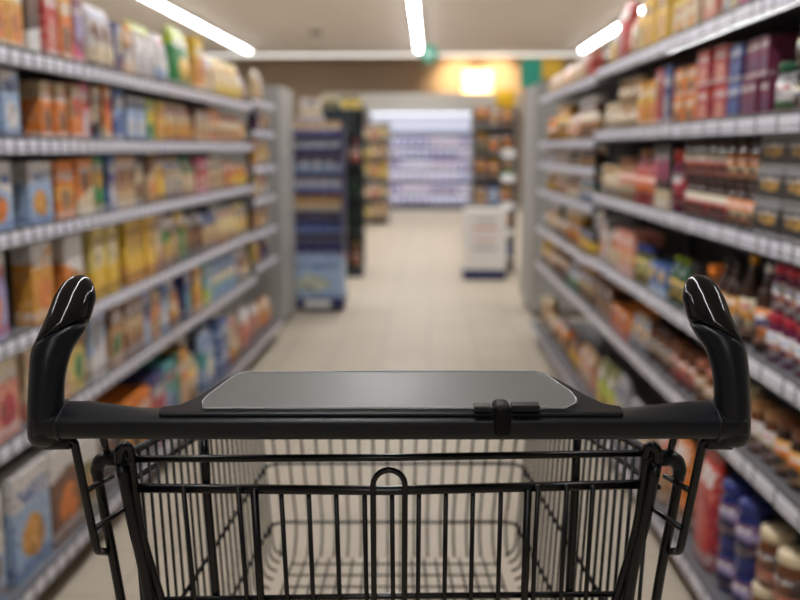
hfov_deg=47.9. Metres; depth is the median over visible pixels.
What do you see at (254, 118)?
bag
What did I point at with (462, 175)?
plastic tub
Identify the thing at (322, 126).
carton
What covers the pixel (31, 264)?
carton
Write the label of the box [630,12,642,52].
bag
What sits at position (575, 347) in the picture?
glass jar
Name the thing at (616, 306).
snack box
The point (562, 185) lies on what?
glass jar
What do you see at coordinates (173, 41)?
bag
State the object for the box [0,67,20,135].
carton
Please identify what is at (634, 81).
glass jar
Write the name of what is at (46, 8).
snack box
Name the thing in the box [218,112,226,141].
bag
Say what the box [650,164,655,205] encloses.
sauce bottle
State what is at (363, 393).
tray
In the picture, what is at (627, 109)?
glass jar
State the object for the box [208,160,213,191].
bag
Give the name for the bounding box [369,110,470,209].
refrigerated case
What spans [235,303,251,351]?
bag
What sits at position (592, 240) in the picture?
bag
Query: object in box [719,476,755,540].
plastic tub
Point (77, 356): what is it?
carton
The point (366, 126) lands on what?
carton
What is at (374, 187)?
carton
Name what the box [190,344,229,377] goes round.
snack box
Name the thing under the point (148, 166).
carton
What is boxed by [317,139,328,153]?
carton
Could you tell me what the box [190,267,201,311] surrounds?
carton
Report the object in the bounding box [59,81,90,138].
snack box
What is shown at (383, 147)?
bag
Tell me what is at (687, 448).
bag
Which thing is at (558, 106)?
glass jar
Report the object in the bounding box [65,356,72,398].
carton
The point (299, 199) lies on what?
snack box
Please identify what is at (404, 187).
carton
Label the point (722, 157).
glass jar
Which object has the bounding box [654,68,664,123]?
snack box
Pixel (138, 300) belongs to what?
carton
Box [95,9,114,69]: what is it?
bag
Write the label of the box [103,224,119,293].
carton
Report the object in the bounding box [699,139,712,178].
glass jar
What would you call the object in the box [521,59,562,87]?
aisle sign
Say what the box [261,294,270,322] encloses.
bag
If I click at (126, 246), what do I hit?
carton
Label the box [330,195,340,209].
snack box
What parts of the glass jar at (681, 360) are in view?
lid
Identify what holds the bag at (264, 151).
on the shelving unit at (267, 333)
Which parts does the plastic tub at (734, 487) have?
lid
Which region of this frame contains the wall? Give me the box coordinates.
[207,58,608,203]
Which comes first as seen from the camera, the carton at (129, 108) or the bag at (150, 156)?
the carton at (129, 108)
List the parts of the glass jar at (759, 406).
lid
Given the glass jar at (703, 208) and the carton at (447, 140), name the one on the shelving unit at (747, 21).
the glass jar at (703, 208)
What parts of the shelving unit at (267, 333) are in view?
panel, price rail, price rail, price rail, price rail, price rail, price rail, price rail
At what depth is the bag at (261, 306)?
5.83 m
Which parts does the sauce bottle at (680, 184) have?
lid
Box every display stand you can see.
[294,125,346,308]
[321,104,364,276]
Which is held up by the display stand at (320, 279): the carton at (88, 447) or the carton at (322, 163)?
the carton at (322, 163)
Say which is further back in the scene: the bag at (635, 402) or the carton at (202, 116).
the carton at (202, 116)
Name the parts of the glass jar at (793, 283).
lid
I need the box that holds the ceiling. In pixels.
[79,0,643,58]
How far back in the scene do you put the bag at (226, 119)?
4.84 m
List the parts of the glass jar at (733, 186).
lid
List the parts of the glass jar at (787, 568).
lid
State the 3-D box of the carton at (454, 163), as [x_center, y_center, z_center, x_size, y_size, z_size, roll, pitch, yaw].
[1.160,-2.826,18.916,0.120,0.171,0.080,0,10,2]
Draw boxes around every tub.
[395,150,400,157]
[395,173,400,180]
[395,196,400,203]
[402,150,407,157]
[402,173,407,180]
[402,196,407,203]
[409,150,414,157]
[409,173,414,180]
[409,196,414,203]
[416,150,421,157]
[416,173,421,180]
[416,196,421,203]
[423,173,428,180]
[423,196,428,203]
[424,150,428,157]
[431,150,436,157]
[431,173,435,180]
[431,196,435,203]
[438,150,443,157]
[438,173,443,180]
[438,196,442,203]
[445,150,450,157]
[445,173,450,180]
[445,196,450,203]
[452,150,457,157]
[452,173,457,180]
[452,196,457,203]
[459,173,464,180]
[459,196,464,203]
[460,150,464,157]
[466,196,469,203]
[496,90,515,106]
[716,534,735,594]
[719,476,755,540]
[731,555,755,599]
[734,494,773,562]
[775,62,797,110]
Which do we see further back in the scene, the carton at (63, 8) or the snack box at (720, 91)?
the carton at (63, 8)
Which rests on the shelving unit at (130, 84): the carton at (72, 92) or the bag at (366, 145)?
the carton at (72, 92)
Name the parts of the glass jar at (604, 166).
lid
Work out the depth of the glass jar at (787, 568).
1.98 m
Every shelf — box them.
[346,164,362,165]
[346,195,362,198]
[346,230,363,233]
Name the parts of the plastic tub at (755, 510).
lid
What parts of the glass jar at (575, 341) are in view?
lid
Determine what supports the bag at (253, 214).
on the shelving unit at (267, 333)
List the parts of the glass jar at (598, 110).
lid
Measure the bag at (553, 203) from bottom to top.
0.179 m
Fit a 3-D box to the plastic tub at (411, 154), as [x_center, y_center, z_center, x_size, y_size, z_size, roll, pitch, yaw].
[0.254,-3.067,18.905,0.121,0.170,0.118,0,10,2]
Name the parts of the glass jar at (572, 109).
lid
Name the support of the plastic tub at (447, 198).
on the refrigerated case
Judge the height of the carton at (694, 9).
0.126 m
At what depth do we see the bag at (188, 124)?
4.10 m
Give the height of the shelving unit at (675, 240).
2.000 m
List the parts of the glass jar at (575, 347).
lid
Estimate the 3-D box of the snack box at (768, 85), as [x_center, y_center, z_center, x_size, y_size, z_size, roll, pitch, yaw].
[0.912,-0.486,2.170,0.070,0.099,0.050,0,10,1]
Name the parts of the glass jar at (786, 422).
lid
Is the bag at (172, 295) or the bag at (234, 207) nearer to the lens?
the bag at (172, 295)
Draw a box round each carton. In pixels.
[0,0,8,43]
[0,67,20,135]
[0,161,14,230]
[0,250,8,339]
[0,354,20,442]
[0,454,52,585]
[0,502,7,599]
[6,0,23,47]
[10,161,53,226]
[10,239,53,325]
[16,346,32,421]
[19,80,52,136]
[30,447,81,548]
[42,160,74,220]
[50,83,67,136]
[50,233,82,295]
[56,0,73,59]
[58,158,94,216]
[62,84,82,137]
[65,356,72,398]
[71,335,85,391]
[75,156,104,212]
[77,439,97,518]
[79,227,106,299]
[83,312,106,380]
[88,85,111,137]
[90,154,117,210]
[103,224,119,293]
[104,303,123,366]
[110,88,124,138]
[115,156,127,208]
[117,22,132,73]
[117,220,136,284]
[122,95,136,138]
[122,297,135,357]
[125,156,136,206]
[134,218,144,279]
[134,293,144,351]
[135,97,146,138]
[142,160,156,203]
[142,216,155,276]
[143,290,150,344]
[145,99,154,139]
[149,289,160,339]
[152,283,168,333]
[153,103,163,139]
[153,217,162,272]
[172,270,191,317]
[187,108,199,140]
[188,158,202,193]
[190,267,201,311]
[198,263,210,305]
[199,109,213,140]
[199,110,204,140]
[202,158,208,192]
[204,110,209,140]
[206,259,223,296]
[210,263,217,300]
[213,110,218,140]
[214,256,229,292]
[221,253,235,288]
[293,121,303,134]
[294,139,303,153]
[294,158,304,172]
[294,176,304,191]
[295,214,305,232]
[296,236,305,254]
[298,115,323,134]
[301,98,320,114]
[304,121,315,134]
[304,139,316,153]
[305,158,316,172]
[305,176,316,191]
[306,214,317,232]
[306,236,317,254]
[316,121,328,134]
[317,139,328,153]
[317,158,328,172]
[317,176,328,191]
[318,214,329,232]
[318,236,329,254]
[321,98,336,107]
[329,121,340,134]
[329,139,340,153]
[329,158,340,172]
[330,176,340,191]
[330,214,341,232]
[330,236,341,254]
[340,96,360,108]
[364,124,369,138]
[364,163,369,177]
[365,202,369,216]
[370,143,378,157]
[370,183,378,197]
[379,124,387,138]
[379,163,387,177]
[379,202,387,216]
[390,185,393,192]
[395,138,400,145]
[395,161,400,169]
[395,185,400,192]
[402,138,407,145]
[402,161,407,169]
[402,185,407,192]
[409,138,414,145]
[409,161,414,169]
[409,185,414,192]
[416,138,421,145]
[416,161,421,169]
[416,185,421,192]
[423,185,428,192]
[424,138,428,145]
[424,161,428,169]
[431,138,436,145]
[431,161,436,169]
[431,185,435,192]
[438,138,443,145]
[438,161,443,169]
[438,185,443,192]
[445,138,450,145]
[445,161,450,169]
[445,185,450,192]
[452,138,457,145]
[452,161,457,169]
[452,185,457,192]
[459,161,464,169]
[459,185,464,192]
[460,138,465,145]
[466,185,469,192]
[467,138,470,145]
[474,186,486,204]
[475,107,487,125]
[488,134,500,151]
[500,158,512,176]
[506,241,511,259]
[586,49,603,76]
[642,0,656,47]
[655,0,681,41]
[672,0,684,34]
[684,0,704,28]
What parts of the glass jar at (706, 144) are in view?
lid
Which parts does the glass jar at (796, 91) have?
lid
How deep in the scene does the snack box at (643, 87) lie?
3.32 m
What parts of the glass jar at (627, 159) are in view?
lid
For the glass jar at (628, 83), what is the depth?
3.60 m
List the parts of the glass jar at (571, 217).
lid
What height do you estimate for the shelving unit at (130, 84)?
1.780 m
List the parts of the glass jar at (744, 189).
lid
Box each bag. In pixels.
[82,3,104,66]
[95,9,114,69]
[124,20,144,76]
[137,25,154,78]
[145,153,164,200]
[150,33,167,81]
[154,213,171,267]
[156,99,170,139]
[158,155,172,199]
[161,25,189,86]
[163,101,174,139]
[165,280,178,325]
[166,216,179,262]
[167,155,181,197]
[168,101,181,139]
[172,210,187,259]
[172,335,197,399]
[175,103,185,140]
[176,157,189,196]
[179,103,190,140]
[182,212,195,256]
[183,36,203,90]
[183,157,194,194]
[190,210,203,253]
[192,324,214,392]
[199,213,210,250]
[203,56,214,92]
[203,58,208,91]
[205,210,217,246]
[208,158,218,190]
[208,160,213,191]
[209,57,222,94]
[213,157,224,189]
[214,210,225,243]
[218,60,230,96]
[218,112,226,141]
[218,115,222,141]
[220,209,231,240]
[221,112,230,141]
[221,161,230,188]
[225,113,234,141]
[225,161,233,187]
[226,207,236,238]
[227,63,239,98]
[228,313,238,363]
[229,113,237,141]
[229,249,239,283]
[230,162,239,186]
[231,204,241,235]
[233,114,241,141]
[235,250,243,280]
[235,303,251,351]
[236,116,244,141]
[236,162,246,185]
[237,202,246,233]
[238,76,243,99]
[239,248,248,277]
[245,240,259,264]
[246,137,260,165]
[246,204,260,230]
[247,69,261,99]
[247,108,261,130]
[247,172,261,197]
[248,301,259,335]
[256,298,266,328]
[257,173,266,195]
[257,236,268,258]
[258,109,267,129]
[258,138,267,163]
[258,204,267,227]
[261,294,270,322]
[364,143,369,157]
[365,183,369,197]
[370,124,378,138]
[370,163,378,177]
[371,202,378,216]
[379,143,387,157]
[379,183,387,197]
[474,158,486,176]
[487,186,498,204]
[488,107,500,125]
[501,134,512,151]
[507,213,511,229]
[542,237,552,263]
[547,149,554,161]
[547,200,556,229]
[547,313,557,332]
[549,74,558,91]
[550,318,556,339]
[551,149,558,161]
[551,202,565,231]
[555,71,564,89]
[555,149,565,162]
[555,215,565,235]
[555,313,566,346]
[560,320,576,355]
[561,149,569,163]
[561,218,567,238]
[562,66,571,86]
[567,62,577,84]
[567,174,578,197]
[568,114,578,138]
[568,257,579,285]
[572,59,583,82]
[572,262,580,292]
[573,114,579,138]
[574,176,580,198]
[578,58,585,79]
[578,227,590,250]
[579,149,591,165]
[579,341,591,381]
[584,230,599,254]
[585,349,601,391]
[587,148,606,167]
[596,356,612,403]
[605,366,620,404]
[608,227,620,266]
[609,31,617,62]
[614,372,634,443]
[616,0,640,58]
[628,395,643,463]
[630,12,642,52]
[630,312,646,347]
[638,318,650,355]
[639,439,653,460]
[653,439,677,504]
[669,439,696,530]
[693,450,728,572]
[723,0,737,11]
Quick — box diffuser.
[203,54,609,56]
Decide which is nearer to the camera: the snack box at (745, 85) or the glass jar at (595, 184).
the snack box at (745, 85)
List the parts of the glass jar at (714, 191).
lid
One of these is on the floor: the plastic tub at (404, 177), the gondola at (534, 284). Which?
the gondola at (534, 284)
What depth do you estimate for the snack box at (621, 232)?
3.66 m
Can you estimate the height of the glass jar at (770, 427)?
0.129 m
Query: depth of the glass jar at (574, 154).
4.83 m
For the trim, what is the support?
attached to the wall
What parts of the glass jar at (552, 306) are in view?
lid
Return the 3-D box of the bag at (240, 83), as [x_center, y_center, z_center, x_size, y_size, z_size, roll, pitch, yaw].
[-0.940,-1.209,5.183,0.075,0.159,0.105,0,10,2]
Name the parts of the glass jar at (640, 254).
lid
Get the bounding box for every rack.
[364,121,389,224]
[470,106,517,271]
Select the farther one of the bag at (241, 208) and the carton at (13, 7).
the bag at (241, 208)
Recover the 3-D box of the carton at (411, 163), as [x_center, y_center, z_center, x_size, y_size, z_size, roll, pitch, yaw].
[0.254,-2.831,18.945,0.120,0.171,0.080,0,10,2]
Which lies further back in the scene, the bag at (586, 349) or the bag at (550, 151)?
the bag at (550, 151)
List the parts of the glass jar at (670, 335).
lid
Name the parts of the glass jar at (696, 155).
lid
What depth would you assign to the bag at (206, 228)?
4.42 m
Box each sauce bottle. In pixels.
[346,249,347,265]
[352,140,358,163]
[353,241,359,265]
[634,150,645,201]
[638,150,652,203]
[645,150,656,204]
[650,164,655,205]
[669,256,684,302]
[676,259,693,306]
[717,254,733,297]
[725,258,744,330]
[739,254,762,344]
[753,264,775,353]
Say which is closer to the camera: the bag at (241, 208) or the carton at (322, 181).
the bag at (241, 208)
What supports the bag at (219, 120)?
on the shelving unit at (201, 99)
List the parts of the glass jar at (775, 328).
lid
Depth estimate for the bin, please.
8.80 m
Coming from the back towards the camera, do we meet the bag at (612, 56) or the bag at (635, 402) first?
the bag at (612, 56)
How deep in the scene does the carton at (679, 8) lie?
2.89 m
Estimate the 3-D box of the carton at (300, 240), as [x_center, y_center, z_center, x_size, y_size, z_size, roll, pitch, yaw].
[-0.789,-0.431,7.094,0.088,0.146,0.060,0,10,1]
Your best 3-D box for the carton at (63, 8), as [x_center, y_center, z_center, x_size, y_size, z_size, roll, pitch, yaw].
[-1.043,-0.827,2.738,0.060,0.220,0.080,1,10,4]
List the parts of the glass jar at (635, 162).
lid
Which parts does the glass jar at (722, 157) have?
lid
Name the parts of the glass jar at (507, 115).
lid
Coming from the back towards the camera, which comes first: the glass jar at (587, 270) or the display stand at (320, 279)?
the display stand at (320, 279)
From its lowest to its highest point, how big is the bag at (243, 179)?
0.139 m
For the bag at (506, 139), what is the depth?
9.25 m
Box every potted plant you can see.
[346,175,361,196]
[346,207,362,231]
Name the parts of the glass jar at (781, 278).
lid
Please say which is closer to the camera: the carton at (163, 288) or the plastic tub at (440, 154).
the carton at (163, 288)
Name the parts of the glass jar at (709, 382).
lid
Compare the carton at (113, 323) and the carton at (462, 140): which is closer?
the carton at (113, 323)
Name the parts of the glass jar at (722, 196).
lid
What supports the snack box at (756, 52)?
on the snack box at (754, 91)
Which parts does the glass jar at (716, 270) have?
lid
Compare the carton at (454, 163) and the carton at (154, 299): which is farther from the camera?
the carton at (454, 163)
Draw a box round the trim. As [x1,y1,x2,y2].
[321,93,520,112]
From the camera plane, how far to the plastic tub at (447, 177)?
18.91 m
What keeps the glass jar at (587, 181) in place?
on the shelving unit at (675, 240)
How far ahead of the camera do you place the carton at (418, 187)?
18.98 m
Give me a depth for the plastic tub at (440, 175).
18.92 m
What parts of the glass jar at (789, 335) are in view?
lid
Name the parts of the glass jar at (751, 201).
lid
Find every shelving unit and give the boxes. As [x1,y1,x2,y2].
[0,42,117,599]
[0,62,201,530]
[115,89,263,395]
[179,97,282,359]
[529,42,641,356]
[549,73,692,396]
[588,34,794,496]
[651,0,799,599]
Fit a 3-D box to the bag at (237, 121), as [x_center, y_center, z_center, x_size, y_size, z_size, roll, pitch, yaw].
[-0.944,-0.973,5.133,0.075,0.169,0.087,0,10,2]
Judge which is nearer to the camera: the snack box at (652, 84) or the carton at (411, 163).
the snack box at (652, 84)
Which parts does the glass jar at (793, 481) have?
lid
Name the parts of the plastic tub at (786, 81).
lid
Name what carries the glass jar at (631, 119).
on the shelving unit at (645, 61)
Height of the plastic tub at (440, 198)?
0.170 m
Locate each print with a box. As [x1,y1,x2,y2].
[473,227,497,228]
[473,247,497,249]
[475,219,495,220]
[475,239,495,240]
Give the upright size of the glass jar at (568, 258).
0.200 m
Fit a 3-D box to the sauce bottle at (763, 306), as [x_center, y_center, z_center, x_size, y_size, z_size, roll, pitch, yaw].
[0.905,0.021,2.211,0.061,0.219,0.062,0,10,1]
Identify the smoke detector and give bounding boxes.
[309,31,321,34]
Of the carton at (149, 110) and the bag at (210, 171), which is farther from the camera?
the bag at (210, 171)
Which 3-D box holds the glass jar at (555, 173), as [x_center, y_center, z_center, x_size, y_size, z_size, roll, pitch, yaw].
[0.986,-0.735,5.539,0.092,0.135,0.094,0,10,1]
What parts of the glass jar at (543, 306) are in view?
lid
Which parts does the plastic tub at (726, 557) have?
lid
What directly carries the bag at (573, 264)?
on the shelving unit at (675, 240)
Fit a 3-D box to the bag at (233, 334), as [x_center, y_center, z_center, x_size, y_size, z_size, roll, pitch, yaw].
[-0.938,0.210,4.946,0.075,0.249,0.209,0,10,3]
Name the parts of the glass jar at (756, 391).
lid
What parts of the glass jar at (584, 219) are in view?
lid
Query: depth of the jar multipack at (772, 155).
2.10 m
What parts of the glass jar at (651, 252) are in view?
lid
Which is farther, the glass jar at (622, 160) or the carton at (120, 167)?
the glass jar at (622, 160)
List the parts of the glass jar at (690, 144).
lid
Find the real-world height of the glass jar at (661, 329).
0.139 m
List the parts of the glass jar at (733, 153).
lid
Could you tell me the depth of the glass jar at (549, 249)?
5.74 m
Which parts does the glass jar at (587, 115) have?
lid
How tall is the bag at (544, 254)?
0.200 m
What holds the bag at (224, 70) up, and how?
on the shelving unit at (201, 99)
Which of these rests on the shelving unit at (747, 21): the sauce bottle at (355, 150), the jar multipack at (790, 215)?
the jar multipack at (790, 215)
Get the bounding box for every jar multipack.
[752,201,782,236]
[755,169,785,204]
[759,135,788,169]
[779,205,799,242]
[781,170,799,207]
[785,134,799,169]
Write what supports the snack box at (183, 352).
on the shelving unit at (130, 84)
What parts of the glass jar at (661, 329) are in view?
lid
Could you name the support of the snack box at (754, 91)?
on the shelving unit at (747, 21)
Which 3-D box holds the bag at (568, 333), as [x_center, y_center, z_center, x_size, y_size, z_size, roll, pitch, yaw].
[0.965,0.216,5.147,0.075,0.179,0.178,0,10,0]
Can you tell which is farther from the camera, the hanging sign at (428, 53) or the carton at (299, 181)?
the hanging sign at (428, 53)
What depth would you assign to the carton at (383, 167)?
15.13 m
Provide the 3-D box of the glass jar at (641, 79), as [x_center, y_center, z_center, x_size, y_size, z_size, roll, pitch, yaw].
[0.939,-0.804,3.440,0.069,0.100,0.071,0,10,1]
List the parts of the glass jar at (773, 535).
lid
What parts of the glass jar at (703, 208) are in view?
lid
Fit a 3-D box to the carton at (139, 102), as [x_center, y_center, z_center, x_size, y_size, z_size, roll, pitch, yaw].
[-1.019,-0.689,3.451,0.060,0.170,0.096,1,10,3]
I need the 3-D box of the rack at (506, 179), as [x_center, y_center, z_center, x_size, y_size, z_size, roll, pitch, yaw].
[0.973,-1.158,9.439,0.460,1.700,0.366,0,10,2]
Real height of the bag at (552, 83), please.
0.129 m
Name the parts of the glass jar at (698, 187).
lid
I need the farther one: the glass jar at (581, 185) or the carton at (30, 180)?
the glass jar at (581, 185)
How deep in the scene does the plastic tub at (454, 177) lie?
18.91 m
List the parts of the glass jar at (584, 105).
lid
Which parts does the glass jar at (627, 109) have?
lid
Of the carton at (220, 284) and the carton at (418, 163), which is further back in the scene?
the carton at (418, 163)
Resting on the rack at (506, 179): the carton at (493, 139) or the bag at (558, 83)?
the carton at (493, 139)
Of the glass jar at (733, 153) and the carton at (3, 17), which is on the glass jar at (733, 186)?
the glass jar at (733, 153)
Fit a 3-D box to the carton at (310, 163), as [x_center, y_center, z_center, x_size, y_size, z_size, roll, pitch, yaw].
[-0.693,-1.047,6.989,0.088,0.116,0.060,0,10,1]
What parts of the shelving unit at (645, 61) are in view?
price rail, price rail, price rail, price rail, price rail, price rail, panel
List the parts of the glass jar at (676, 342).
lid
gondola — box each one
[209,86,296,324]
[520,83,601,316]
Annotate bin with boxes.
[462,207,506,279]
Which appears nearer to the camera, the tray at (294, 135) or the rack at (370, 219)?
the tray at (294, 135)
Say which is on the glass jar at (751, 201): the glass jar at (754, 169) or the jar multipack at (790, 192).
the glass jar at (754, 169)
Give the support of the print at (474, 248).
attached to the bin
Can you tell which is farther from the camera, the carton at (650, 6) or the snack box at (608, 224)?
the snack box at (608, 224)
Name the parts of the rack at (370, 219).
panel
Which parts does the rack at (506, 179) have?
panel, panel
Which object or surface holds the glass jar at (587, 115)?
on the shelving unit at (675, 240)
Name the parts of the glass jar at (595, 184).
lid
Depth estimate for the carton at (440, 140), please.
18.80 m
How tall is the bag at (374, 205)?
0.250 m
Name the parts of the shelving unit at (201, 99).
panel, price rail, price rail, price rail, price rail, price rail, price rail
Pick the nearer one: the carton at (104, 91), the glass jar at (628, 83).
the carton at (104, 91)
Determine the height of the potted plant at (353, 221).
0.253 m
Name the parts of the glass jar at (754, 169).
lid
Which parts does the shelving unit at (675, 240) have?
price rail, price rail, price rail, price rail, price rail, price rail, price rail, panel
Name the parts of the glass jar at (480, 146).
lid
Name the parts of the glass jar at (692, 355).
lid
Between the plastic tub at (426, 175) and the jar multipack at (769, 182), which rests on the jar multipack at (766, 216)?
the jar multipack at (769, 182)
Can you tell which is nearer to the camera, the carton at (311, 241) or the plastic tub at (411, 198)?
the carton at (311, 241)
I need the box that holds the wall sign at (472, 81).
[461,70,493,92]
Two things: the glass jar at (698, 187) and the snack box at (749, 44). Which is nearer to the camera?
the snack box at (749, 44)
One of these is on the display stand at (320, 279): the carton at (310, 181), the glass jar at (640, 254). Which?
the carton at (310, 181)
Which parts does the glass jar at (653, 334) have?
lid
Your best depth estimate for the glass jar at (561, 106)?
5.29 m
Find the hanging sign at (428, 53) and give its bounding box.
[420,44,437,62]
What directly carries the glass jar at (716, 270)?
on the shelving unit at (747, 21)
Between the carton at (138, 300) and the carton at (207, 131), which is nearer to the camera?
the carton at (138, 300)
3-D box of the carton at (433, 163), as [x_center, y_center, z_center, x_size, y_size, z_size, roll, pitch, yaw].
[0.707,-2.828,18.930,0.120,0.171,0.080,0,10,2]
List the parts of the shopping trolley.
bent rod, gate rail, gate rail, gate rail, bent rod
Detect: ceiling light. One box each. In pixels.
[147,0,250,51]
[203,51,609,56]
[409,0,421,50]
[579,4,643,50]
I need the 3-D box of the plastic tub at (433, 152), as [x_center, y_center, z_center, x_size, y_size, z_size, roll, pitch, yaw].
[0.707,-3.064,18.891,0.121,0.170,0.118,0,10,2]
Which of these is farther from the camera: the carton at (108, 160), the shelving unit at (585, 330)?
the shelving unit at (585, 330)
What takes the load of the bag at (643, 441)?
on the shelving unit at (645, 61)
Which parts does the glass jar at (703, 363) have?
lid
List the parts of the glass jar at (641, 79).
lid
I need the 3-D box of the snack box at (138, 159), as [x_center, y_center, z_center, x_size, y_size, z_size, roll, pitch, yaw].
[-1.030,-0.456,3.437,0.074,0.190,0.077,0,10,3]
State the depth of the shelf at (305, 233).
6.99 m
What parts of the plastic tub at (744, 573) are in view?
lid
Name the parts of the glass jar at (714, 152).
lid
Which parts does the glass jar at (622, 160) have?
lid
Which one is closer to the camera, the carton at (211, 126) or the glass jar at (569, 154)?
the carton at (211, 126)
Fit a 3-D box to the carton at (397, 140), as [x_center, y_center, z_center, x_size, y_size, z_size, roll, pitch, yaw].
[-0.048,-3.306,18.875,0.120,0.171,0.080,0,10,2]
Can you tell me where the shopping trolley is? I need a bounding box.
[27,275,750,599]
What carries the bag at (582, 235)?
on the shelving unit at (675, 240)
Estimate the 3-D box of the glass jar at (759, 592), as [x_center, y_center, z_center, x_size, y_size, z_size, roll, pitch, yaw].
[0.877,0.744,2.146,0.082,0.139,0.084,0,10,1]
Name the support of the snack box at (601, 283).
on the shelving unit at (645, 61)
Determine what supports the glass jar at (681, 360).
on the shelving unit at (747, 21)
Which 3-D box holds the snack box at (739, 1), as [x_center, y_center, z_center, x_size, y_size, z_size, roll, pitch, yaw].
[0.918,-0.773,2.278,0.090,0.091,0.094,0,10,1]
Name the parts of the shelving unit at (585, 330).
price rail, price rail, price rail, price rail, price rail, price rail, price rail, panel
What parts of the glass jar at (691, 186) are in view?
lid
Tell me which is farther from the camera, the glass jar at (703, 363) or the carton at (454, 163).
the carton at (454, 163)
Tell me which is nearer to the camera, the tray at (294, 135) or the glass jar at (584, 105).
the glass jar at (584, 105)
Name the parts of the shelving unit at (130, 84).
panel, price rail, price rail, price rail, price rail, price rail, price rail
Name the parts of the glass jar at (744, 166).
lid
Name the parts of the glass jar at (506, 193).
lid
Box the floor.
[39,203,699,599]
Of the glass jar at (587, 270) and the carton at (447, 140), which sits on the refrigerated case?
the carton at (447, 140)
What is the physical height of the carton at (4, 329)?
0.240 m
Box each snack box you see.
[21,0,40,51]
[38,0,58,55]
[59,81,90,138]
[70,0,84,61]
[88,87,101,137]
[91,398,136,454]
[96,385,153,454]
[97,439,117,494]
[108,21,123,71]
[114,369,165,442]
[125,155,143,204]
[136,358,176,405]
[151,348,188,403]
[152,352,181,404]
[189,317,227,350]
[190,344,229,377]
[295,195,304,209]
[305,195,316,209]
[318,195,329,209]
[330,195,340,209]
[597,280,617,316]
[599,217,633,260]
[604,285,638,323]
[611,302,652,330]
[616,228,651,272]
[618,309,662,339]
[624,231,663,277]
[638,82,648,124]
[647,79,655,123]
[649,260,684,291]
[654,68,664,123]
[654,144,663,207]
[657,265,692,297]
[661,144,686,209]
[662,65,690,123]
[672,97,685,121]
[674,67,686,97]
[684,95,696,119]
[686,64,697,95]
[696,49,714,88]
[696,87,713,118]
[704,0,723,19]
[712,84,727,117]
[713,43,738,85]
[726,84,732,115]
[728,46,734,84]
[731,82,741,115]
[733,43,746,82]
[738,0,747,4]
[740,81,748,114]
[745,40,752,80]
[747,79,760,113]
[751,37,761,79]
[759,34,798,77]
[759,77,778,112]
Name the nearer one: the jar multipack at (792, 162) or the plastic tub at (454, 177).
the jar multipack at (792, 162)
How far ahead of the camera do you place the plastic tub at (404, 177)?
18.95 m
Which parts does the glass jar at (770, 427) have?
lid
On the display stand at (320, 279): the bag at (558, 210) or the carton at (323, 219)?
the carton at (323, 219)
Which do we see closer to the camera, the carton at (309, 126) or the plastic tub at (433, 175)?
the carton at (309, 126)
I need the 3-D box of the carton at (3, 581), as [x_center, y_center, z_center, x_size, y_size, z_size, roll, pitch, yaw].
[-1.056,0.647,2.220,0.060,0.295,0.209,0,10,3]
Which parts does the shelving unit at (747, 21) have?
price rail, price rail, price rail, price rail, price rail, price rail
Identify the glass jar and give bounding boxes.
[475,134,485,151]
[488,158,498,176]
[501,186,511,202]
[502,107,512,125]
[541,296,555,323]
[544,210,547,226]
[545,149,550,161]
[545,299,559,327]
[546,243,555,265]
[547,170,550,189]
[548,120,551,139]
[549,171,553,190]
[550,119,553,139]
[550,245,556,267]
[552,118,556,139]
[552,171,557,191]
[553,247,556,270]
[555,245,559,273]
[556,106,559,139]
[556,172,560,192]
[558,105,563,139]
[558,247,562,275]
[560,172,566,194]
[561,249,564,278]
[562,104,565,138]
[563,251,573,281]
[564,103,580,138]
[565,173,570,195]
[567,149,572,163]
[567,208,576,241]
[568,339,584,360]
[571,149,578,164]
[571,344,583,366]
[572,210,581,243]
[574,350,580,372]
[575,212,594,246]
[576,149,583,164]
[578,262,585,295]
[579,98,587,137]
[579,176,585,200]
[583,265,590,299]
[584,174,600,201]
[585,97,592,137]
[587,175,601,203]
[588,267,608,304]
[589,95,609,137]
[602,165,617,193]
[605,105,610,128]
[605,166,612,195]
[609,104,615,127]
[610,166,615,195]
[614,103,620,127]
[614,166,620,196]
[618,157,625,198]
[619,81,625,106]
[619,107,623,126]
[622,105,631,126]
[623,157,639,199]
[624,80,631,105]
[628,158,641,200]
[629,104,635,125]
[630,78,637,103]
[634,103,637,125]
[635,243,654,281]
[636,76,654,102]
[642,246,662,285]
[648,320,668,361]
[656,325,677,366]
[662,330,684,373]
[670,338,691,379]
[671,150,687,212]
[674,344,696,386]
[684,140,695,177]
[685,178,698,214]
[685,349,707,393]
[692,140,702,178]
[692,179,701,216]
[693,264,709,277]
[694,357,709,400]
[698,179,711,218]
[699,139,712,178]
[704,367,712,400]
[708,139,723,179]
[708,180,719,220]
[708,263,724,284]
[716,181,729,223]
[717,139,729,180]
[726,139,741,181]
[726,182,742,225]
[735,184,751,228]
[738,138,753,183]
[747,185,755,230]
[747,398,776,454]
[750,138,766,184]
[750,384,763,410]
[750,579,772,599]
[756,522,795,590]
[761,407,792,465]
[765,312,784,362]
[772,263,797,313]
[773,413,799,478]
[773,545,799,599]
[780,318,797,370]
[784,267,799,319]
[787,425,799,491]
[792,70,799,108]
[793,325,799,377]
[795,276,799,324]
[796,36,799,69]
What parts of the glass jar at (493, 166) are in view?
lid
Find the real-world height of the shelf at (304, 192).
0.012 m
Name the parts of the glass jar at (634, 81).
lid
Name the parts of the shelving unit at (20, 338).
price rail, price rail, price rail, price rail, price rail, price rail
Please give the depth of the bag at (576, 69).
4.75 m
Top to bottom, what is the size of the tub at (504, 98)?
0.160 m
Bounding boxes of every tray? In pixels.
[159,370,622,417]
[294,135,340,136]
[294,154,340,155]
[294,172,340,174]
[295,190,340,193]
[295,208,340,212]
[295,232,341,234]

